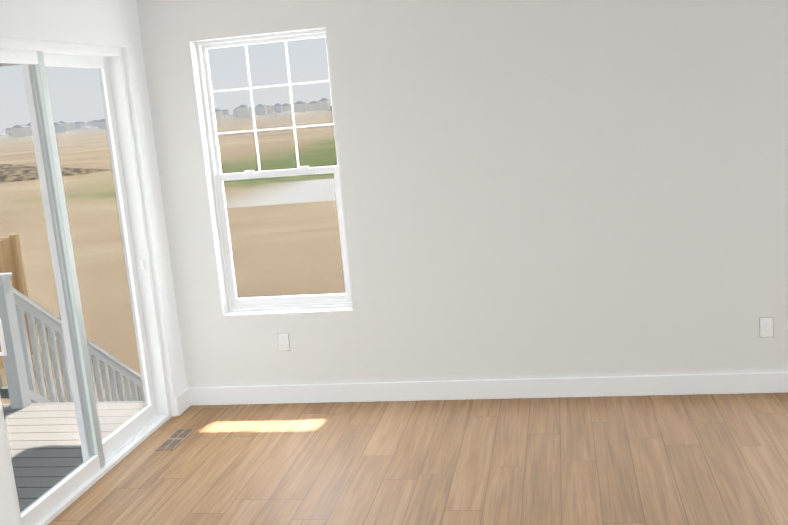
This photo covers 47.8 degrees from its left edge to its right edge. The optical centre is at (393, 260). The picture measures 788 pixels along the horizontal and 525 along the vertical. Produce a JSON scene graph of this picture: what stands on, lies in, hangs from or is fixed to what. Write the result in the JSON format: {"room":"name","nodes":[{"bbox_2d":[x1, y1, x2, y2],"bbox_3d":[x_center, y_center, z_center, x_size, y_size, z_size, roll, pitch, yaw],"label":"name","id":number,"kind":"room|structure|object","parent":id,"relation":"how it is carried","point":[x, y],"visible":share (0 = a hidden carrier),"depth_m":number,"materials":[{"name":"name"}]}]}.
{"room":"empty living room","nodes":[
{"label":"empty living room","id":0,"kind":"room"},
{"bbox_2d":[0,0,186,524],"bbox_3d":[-2.354,0.466,1.665,0.200,2.740,9.017,-3,10,11],"label":"wall","id":1,"kind":"structure","parent":0,"point":[111,23],"depth_m":5.48,"materials":[{"name":"white paint"}]},
{"bbox_2d":[0,37,171,524],"bbox_3d":[-1.767,0.034,4.809,0.174,2.370,1.740,-3,10,11],"label":"sliding glass door","id":2,"kind":"structure","parent":1,"relation":"attached to","point":[101,457],"depth_m":4.92,"materials":[{"name":"white plastic"}]},
{"bbox_2d":[47,392,787,524],"bbox_3d":[0.464,1.809,1.319,5.722,0.250,9.217,-3,10,11],"label":"floor","id":3,"kind":"structure","parent":0,"point":[708,459],"depth_m":4.70,"materials":[{"name":"brown wood"}]},
{"bbox_2d":[155,429,194,449],"bbox_3d":[-1.331,1.091,5.424,0.120,0.006,0.330,-3,10,11],"label":"floor vent","id":4,"kind":"object","parent":3,"relation":"in","point":[175,439],"visible":1,"depth_m":5.41,"materials":[{"name":"gold metal"}]},
{"bbox_2d":[136,0,787,387],"bbox_3d":[1.121,-0.513,5.410,5.322,2.740,0.200,-3,10,11],"label":"wall","id":5,"kind":"structure","parent":0,"point":[562,188],"depth_m":5.39,"materials":[{"name":"white paint"}]},
{"bbox_2d":[0,63,20,66],"bbox_3d":[-0.476,-0.219,4.437,9.722,2.900,4.087,-3,10,11],"label":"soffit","id":6,"kind":"structure","parent":5,"relation":"attached to","point":[8,64],"depth_m":6.17,"materials":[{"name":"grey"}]},
{"bbox_2d":[196,29,351,311],"bbox_3d":[-0.749,-0.550,5.774,0.880,1.770,0.102,-3,10,11],"label":"window","id":7,"kind":"structure","parent":5,"relation":"in","point":[235,303],"depth_m":5.79,"materials":[{"name":"white plastic"}]},
{"bbox_2d":[277,333,289,350],"bbox_3d":[-0.726,0.538,5.841,0.078,0.123,0.008,-3,10,11],"label":"electrical outlet","id":8,"kind":"object","parent":5,"relation":"attached to","point":[283,342],"visible":1,"depth_m":5.84,"materials":[{"name":"white plastic"}]},
{"bbox_2d":[183,372,787,407],"bbox_3d":[1.193,0.790,5.541,5.280,0.125,0.016,-3,10,11],"label":"baseboard","id":9,"kind":"structure","parent":5,"relation":"attached to","point":[693,384],"depth_m":5.64,"materials":[{"name":"white paint"}]},
{"bbox_2d":[759,317,773,337],"bbox_3d":[2.213,0.400,5.285,0.078,0.123,0.008,-3,10,11],"label":"electrical outlet","id":10,"kind":"object","parent":5,"relation":"attached to","point":[766,326],"visible":1,"depth_m":5.28,"materials":[{"name":"white plastic"}]},
{"label":"outside","id":11,"kind":"structure","parent":0,"visible":0},
{"bbox_2d":[0,106,345,403],"bbox_3d":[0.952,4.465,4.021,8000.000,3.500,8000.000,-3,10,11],"label":"ground","id":12,"kind":"structure","parent":11,"point":[305,278],"depth_m":54.35,"materials":[{"name":"brown soil"}]},
{"bbox_2d":[0,233,32,369],"bbox_3d":[-8.271,0.984,12.726,4.810,2.000,3.087,-3,10,11],"label":"fence","id":13,"kind":"object","parent":12,"relation":"on","point":[8,267],"depth_m":13.54,"materials":[{"name":"brown wood"}]},
{"bbox_2d":[0,164,112,182],"bbox_3d":[-46.083,-11.318,110.066,119.741,4.381,87.901,-3,10,11],"label":"mounds","id":14,"kind":"object","parent":12,"relation":"on","point":[30,171],"depth_m":121.08,"materials":[{"name":"brown soil"}]},
{"bbox_2d":[0,273,145,511],"bbox_3d":[-3.111,1.545,6.232,3.100,2.730,5.390,-3,10,11],"label":"deck","id":15,"kind":"object","parent":12,"relation":"on","point":[42,422],"depth_m":6.43,"materials":[{"name":"white paint"}]},
{"bbox_2d":[5,98,330,137],"bbox_3d":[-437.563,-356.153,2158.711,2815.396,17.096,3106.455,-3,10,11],"label":"town","id":16,"kind":"object","parent":12,"relation":"on","point":[298,107],"depth_m":980.45,"materials":[{"name":"grey"}]}
]}

